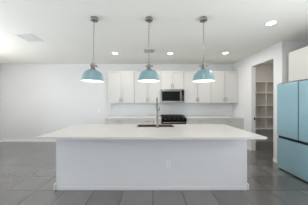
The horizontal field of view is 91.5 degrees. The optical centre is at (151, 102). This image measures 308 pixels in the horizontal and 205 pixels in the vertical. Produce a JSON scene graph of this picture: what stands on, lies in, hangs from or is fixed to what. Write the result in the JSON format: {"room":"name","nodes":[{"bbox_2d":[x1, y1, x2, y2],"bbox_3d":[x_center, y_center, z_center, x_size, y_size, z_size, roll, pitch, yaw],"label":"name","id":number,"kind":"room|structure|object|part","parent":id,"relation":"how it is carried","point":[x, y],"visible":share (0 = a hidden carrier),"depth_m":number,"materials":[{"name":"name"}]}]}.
{"room":"kitchen","nodes":[
{"label":"kitchen","id":0,"kind":"room"},
{"bbox_2d":[0,64,1,139],"bbox_3d":[-5.335,0.015,1.040,0.150,2.740,8.480,0,0,0],"label":"wall","id":1,"kind":"structure","parent":0,"point":[0,64],"depth_m":5.24,"materials":[{"name":"paint"}]},
{"bbox_2d":[2,64,272,141],"bbox_3d":[-0.330,0.015,5.355,10.160,2.740,0.150,0,0,0],"label":"wall","id":2,"kind":"structure","parent":0,"point":[38,99],"depth_m":5.28,"materials":[{"name":"paint"}]},
{"bbox_2d":[2,139,55,141],"bbox_3d":[-3.360,1.343,5.274,3.800,0.085,0.013,0,0,0],"label":"baseboard","id":3,"kind":"structure","parent":2,"relation":"attached to","point":[3,140],"depth_m":5.27,"materials":[{"name":"paint"}]},
{"bbox_2d":[108,71,134,102],"bbox_3d":[-1.002,-0.518,5.099,0.873,1.067,0.360,0,0,0],"label":"upper cabinet","id":4,"kind":"object","parent":2,"relation":"attached to","point":[121,84],"visible":0.96,"depth_m":4.96,"materials":[{"name":"white paint"}]},
{"bbox_3d":[-1.221,-0.518,4.963,0.428,1.061,0.019,0,0,0],"label":"door","id":5,"kind":"part","parent":4,"relation":"part of","materials":[{"name":"white paint"}]},
{"bbox_3d":[-0.784,-0.518,4.963,0.428,1.061,0.019,0,0,0],"label":"door","id":6,"kind":"part","parent":4,"relation":"part of","materials":[{"name":"white paint"}]},
{"bbox_2d":[135,71,160,102],"bbox_3d":[-0.128,-0.518,5.099,0.872,1.067,0.360,0,0,0],"label":"upper cabinet","id":7,"kind":"object","parent":2,"relation":"attached to","point":[144,92],"visible":0.84,"depth_m":4.96,"materials":[{"name":"white paint"}]},
{"bbox_3d":[-0.346,-0.518,4.963,0.427,1.061,0.019,0,0,0],"label":"door","id":8,"kind":"part","parent":7,"relation":"part of","materials":[{"name":"white paint"}]},
{"bbox_3d":[0.091,-0.518,4.963,0.427,1.061,0.019,0,0,0],"label":"door","id":9,"kind":"part","parent":7,"relation":"part of","materials":[{"name":"white paint"}]},
{"bbox_2d":[110,103,232,115],"bbox_3d":[0.712,0.243,5.275,4.314,0.454,0.010,0,0,0],"label":"backsplash","id":10,"kind":"structure","parent":2,"relation":"attached to","point":[116,109],"depth_m":5.27,"materials":[{"name":"tile"}]},
{"bbox_2d":[161,71,183,88],"bbox_3d":[0.690,-0.745,5.099,0.757,0.615,0.360,0,0,0],"label":"upper cabinet","id":11,"kind":"object","parent":2,"relation":"attached to","point":[169,79],"visible":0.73,"depth_m":4.96,"materials":[{"name":"white paint"}]},
{"bbox_3d":[0.500,-0.745,4.963,0.370,0.609,0.019,0,0,0],"label":"door","id":12,"kind":"part","parent":11,"relation":"part of","materials":[{"name":"white paint"}]},
{"bbox_2d":[161,89,183,102],"bbox_3d":[0.690,-0.213,5.052,0.754,0.441,0.434,0,0,0],"label":"microwave","id":13,"kind":"object","parent":11,"relation":"attached to","point":[167,95],"visible":0.96,"depth_m":4.89,"materials":[{"name":"silver metal"}]},
{"bbox_3d":[0.880,-0.745,4.963,0.370,0.609,0.019,0,0,0],"label":"door","id":14,"kind":"part","parent":11,"relation":"part of","materials":[{"name":"white paint"}]},
{"bbox_2d":[184,71,210,102],"bbox_3d":[1.520,-0.518,5.099,0.897,1.067,0.360,0,0,0],"label":"upper cabinet","id":15,"kind":"object","parent":2,"relation":"attached to","point":[194,92],"visible":0.78,"depth_m":4.96,"materials":[{"name":"white paint"}]},
{"bbox_3d":[1.295,-0.518,4.963,0.440,1.061,0.019,0,0,0],"label":"door","id":16,"kind":"part","parent":15,"relation":"part of","materials":[{"name":"white paint"}]},
{"bbox_3d":[1.745,-0.518,4.963,0.440,1.061,0.019,0,0,0],"label":"door","id":17,"kind":"part","parent":15,"relation":"part of","materials":[{"name":"white paint"}]},
{"bbox_2d":[211,71,237,102],"bbox_3d":[2.419,-0.518,5.099,0.896,1.067,0.360,0,0,0],"label":"upper cabinet","id":18,"kind":"object","parent":2,"relation":"attached to","point":[224,89],"visible":0.94,"depth_m":4.96,"materials":[{"name":"white paint"}]},
{"bbox_3d":[2.195,-0.518,4.963,0.439,1.061,0.019,0,0,0],"label":"door","id":19,"kind":"part","parent":18,"relation":"part of","materials":[{"name":"white paint"}]},
{"bbox_3d":[2.643,-0.518,4.963,0.439,1.061,0.019,0,0,0],"label":"door","id":20,"kind":"part","parent":18,"relation":"part of","materials":[{"name":"white paint"}]},
{"bbox_2d":[256,81,272,128],"bbox_3d":[3.769,0.113,5.099,1.557,1.615,0.359,0,0,0],"label":"pantry shelving","id":21,"kind":"object","parent":2,"relation":"attached to","point":[262,93],"visible":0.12,"depth_m":5.05,"materials":[{"name":"paint"}]},
{"bbox_3d":[3.769,-0.684,5.099,1.557,0.022,0.359,0,0,0],"label":"shelf","id":22,"kind":"part","parent":21,"relation":"part of","materials":[{"name":"paint"}]},
{"bbox_2d":[0,0,307,63],"bbox_3d":[-0.330,-1.405,1.040,10.160,0.100,8.780,0,0,0],"label":"ceiling","id":23,"kind":"structure","parent":0,"point":[65,27],"depth_m":2.82,"materials":[{"name":"paint"}]},
{"bbox_2d":[14,34,43,41],"bbox_3d":[-2.550,-1.350,3.135,0.340,0.010,0.370,0,0,0],"label":"ceiling vent","id":24,"kind":"object","parent":23,"relation":"in","point":[28,37],"visible":1,"depth_m":3.12,"materials":[{"name":"white plastic"}]},
{"bbox_2d":[81,16,103,82],"bbox_3d":[-0.929,-0.848,2.400,0.356,1.013,0.356,1,0,0],"label":"pendant lamp","id":25,"kind":"object","parent":23,"relation":"hanging from","point":[93,75],"visible":1,"depth_m":2.34,"materials":[{"name":"teal metal"}]},
{"bbox_3d":[-0.938,-0.429,2.400,0.356,0.176,0.356,1,0,0],"label":"lamp shade","id":26,"kind":"part","parent":25,"relation":"part of","materials":[{"name":"blue ceramic"}]},
{"bbox_3d":[-0.926,-0.958,2.400,0.019,0.654,0.019,1,0,0],"label":"chain","id":27,"kind":"part","parent":25,"relation":"part of","materials":[{"name":"silver metal"}]},
{"bbox_2d":[138,16,159,82],"bbox_3d":[-0.042,-0.848,2.400,0.356,1.013,0.356,0,0,0],"label":"pendant lamp","id":28,"kind":"object","parent":23,"relation":"hanging from","point":[148,75],"visible":1,"depth_m":2.32,"materials":[{"name":"teal metal"}]},
{"bbox_3d":[-0.042,-0.429,2.400,0.356,0.176,0.356,0,0,0],"label":"lamp shade","id":29,"kind":"part","parent":28,"relation":"part of","materials":[{"name":"blue ceramic"}]},
{"bbox_2d":[144,49,153,52],"bbox_3d":[-0.065,-1.350,3.930,0.250,0.010,0.260,0,0,0],"label":"ceiling vent","id":30,"kind":"object","parent":23,"relation":"in","point":[145,50],"visible":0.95,"depth_m":3.96,"materials":[{"name":"grey metal"}]},
{"bbox_2d":[192,16,215,82],"bbox_3d":[0.832,-0.848,2.400,0.356,1.013,0.356,0,0,0],"label":"pendant lamp","id":31,"kind":"object","parent":23,"relation":"hanging from","point":[203,75],"visible":1,"depth_m":2.34,"materials":[{"name":"teal metal"}]},
{"bbox_3d":[0.832,-0.429,2.400,0.356,0.176,0.356,0,0,0],"label":"lamp shade","id":32,"kind":"part","parent":31,"relation":"part of","materials":[{"name":"blue ceramic"}]},
{"bbox_3d":[0.832,-0.958,2.400,0.015,0.654,0.015,0,0,45],"label":"chain","id":33,"kind":"part","parent":31,"relation":"part of","materials":[{"name":"silver metal"}]},
{"bbox_2d":[264,20,277,25],"bbox_3d":[2.040,-1.352,2.560,0.184,0.006,0.184,0,0,0],"label":"recessed light","id":34,"kind":"object","parent":23,"relation":"in","point":[273,22],"visible":1,"depth_m":2.56,"materials":[{"name":"paint"}]},
{"bbox_2d":[0,142,307,204],"bbox_3d":[-0.330,1.435,1.040,10.160,0.100,8.780,0,0,0],"label":"floor","id":35,"kind":"structure","parent":0,"point":[27,169],"depth_m":2.36,"materials":[{"name":"tile"}]},
{"bbox_2d":[105,119,132,123],"bbox_3d":[-1.008,0.943,4.944,0.882,0.884,0.648,0,0,0],"label":"base cabinet","id":36,"kind":"object","parent":35,"relation":"on","point":[107,121],"visible":0.29,"depth_m":4.66,"materials":[{"name":"white paint"}]},
{"bbox_2d":[104,116,160,118],"bbox_3d":[-0.582,0.485,4.958,1.786,0.030,0.622,0,0,0],"label":"countertop","id":37,"kind":"structure","parent":36,"relation":"on","point":[108,117],"depth_m":4.70,"materials":[{"name":"stone"}]},
{"bbox_2d":[133,119,160,123],"bbox_3d":[-0.128,0.943,4.944,0.873,0.884,0.648,0,0,0],"label":"base cabinet","id":38,"kind":"object","parent":35,"relation":"on","point":[135,121],"visible":0.24,"depth_m":4.66,"materials":[{"name":"white paint"}]},
{"bbox_2d":[54,139,248,189],"bbox_3d":[-0.002,0.945,2.814,3.080,0.880,0.913,0,0,0],"label":"kitchen island","id":39,"kind":"object","parent":35,"relation":"on","point":[81,164],"visible":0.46,"depth_m":2.37,"materials":[{"name":"grey paint"}]},
{"bbox_2d":[36,124,266,138],"bbox_3d":[0.001,0.487,2.647,3.144,0.034,1.206,0,0,0],"label":"island countertop","id":40,"kind":"structure","parent":39,"relation":"on","point":[80,131],"depth_m":2.35,"materials":[{"name":"white stone"}]},
{"bbox_2d":[137,125,173,126],"bbox_3d":[0.078,0.585,3.018,0.726,0.240,0.291,0,0,0],"label":"sink","id":41,"kind":"object","parent":40,"relation":"in","point":[137,125],"visible":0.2,"depth_m":3.14,"materials":[{"name":"brown"}]},
{"bbox_2d":[156,98,159,127],"bbox_3d":[0.108,0.186,2.892,0.073,0.567,0.246,0,0,-9],"label":"faucet","id":42,"kind":"object","parent":40,"relation":"on","point":[157,109],"visible":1,"depth_m":2.82,"materials":[{"name":"metal"}]},
{"bbox_3d":[0.008,1.357,2.369,3.008,0.055,0.006,0,0,0],"label":"baseboard","id":43,"kind":"part","parent":39,"relation":"part of","materials":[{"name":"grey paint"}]},
{"bbox_2d":[161,114,186,123],"bbox_3d":[0.690,0.901,4.895,0.763,0.968,0.746,0,0,0],"label":"range","id":44,"kind":"object","parent":35,"relation":"on","point":[165,118],"visible":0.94,"depth_m":4.58,"materials":[{"name":"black metal"}]},
{"bbox_2d":[161,116,185,117],"bbox_3d":[0.690,0.472,4.919,0.758,0.016,0.598,0,0,0],"label":"cooktop","id":45,"kind":"object","parent":44,"relation":"in","point":[161,116],"depth_m":4.65,"materials":[{"name":"black glass"}]},
{"bbox_3d":[0.690,0.532,4.599,0.763,0.105,0.089,0,0,0],"label":"control panel","id":46,"kind":"part","parent":44,"relation":"part of","materials":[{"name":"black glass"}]},
{"bbox_2d":[186,119,214,123],"bbox_3d":[1.520,0.943,4.944,0.897,0.884,0.648,0,0,0],"label":"base cabinet","id":47,"kind":"object","parent":35,"relation":"on","point":[189,121],"visible":0.21,"depth_m":4.66,"materials":[{"name":"white paint"}]},
{"bbox_2d":[184,116,243,118],"bbox_3d":[1.969,0.485,4.958,1.800,0.030,0.622,0,0,0],"label":"countertop","id":48,"kind":"structure","parent":47,"relation":"on","point":[187,117],"depth_m":4.70,"materials":[{"name":"stone"}]},
{"bbox_2d":[215,119,243,129],"bbox_3d":[2.419,0.943,4.944,0.896,0.884,0.648,0,0,0],"label":"base cabinet","id":49,"kind":"object","parent":35,"relation":"on","point":[237,123],"visible":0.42,"depth_m":4.66,"materials":[{"name":"white paint"}]},
{"bbox_3d":[2.419,0.602,4.665,0.888,0.166,0.019,0,0,0],"label":"drawer","id":50,"kind":"part","parent":49,"relation":"part of","materials":[{"name":"white paint"}]},
{"bbox_3d":[2.643,0.984,4.665,0.439,0.590,0.019,0,0,0],"label":"door","id":51,"kind":"part","parent":49,"relation":"part of","materials":[{"name":"white paint"}]},
{"bbox_2d":[277,80,307,182],"bbox_3d":[3.110,0.489,2.723,0.900,1.784,0.915,0,0,0],"label":"refrigerator","id":52,"kind":"object","parent":35,"relation":"on","point":[292,97],"visible":1,"depth_m":2.81,"materials":[{"name":"blue metal"}]},
{"bbox_3d":[2.695,0.151,2.956,0.070,1.072,0.448,0,0,0],"label":"door","id":53,"kind":"part","parent":52,"relation":"part of","materials":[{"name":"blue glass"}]},
{"bbox_3d":[2.695,1.048,2.723,0.070,0.615,0.915,0,0,0],"label":"freezer drawer","id":54,"kind":"part","parent":52,"relation":"part of","materials":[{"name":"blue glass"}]},
{"bbox_3d":[2.695,0.151,2.489,0.070,1.072,0.448,0,0,0],"label":"door","id":55,"kind":"part","parent":52,"relation":"part of","materials":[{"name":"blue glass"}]},
{"bbox_2d":[233,41,307,158],"bbox_3d":[3.305,0.015,1.040,0.870,2.740,8.480,0,0,0],"label":"wall","id":56,"kind":"structure","parent":0,"point":[278,53],"depth_m":4.26,"materials":[{"name":"paint"}]},
{"bbox_2d":[289,46,307,81],"bbox_3d":[3.252,-0.744,2.700,0.720,0.617,0.938,0,0,0],"label":"upper cabinet","id":57,"kind":"object","parent":56,"relation":"attached to","point":[298,59],"visible":0.98,"depth_m":2.95,"materials":[{"name":"white paint"}]}
]}

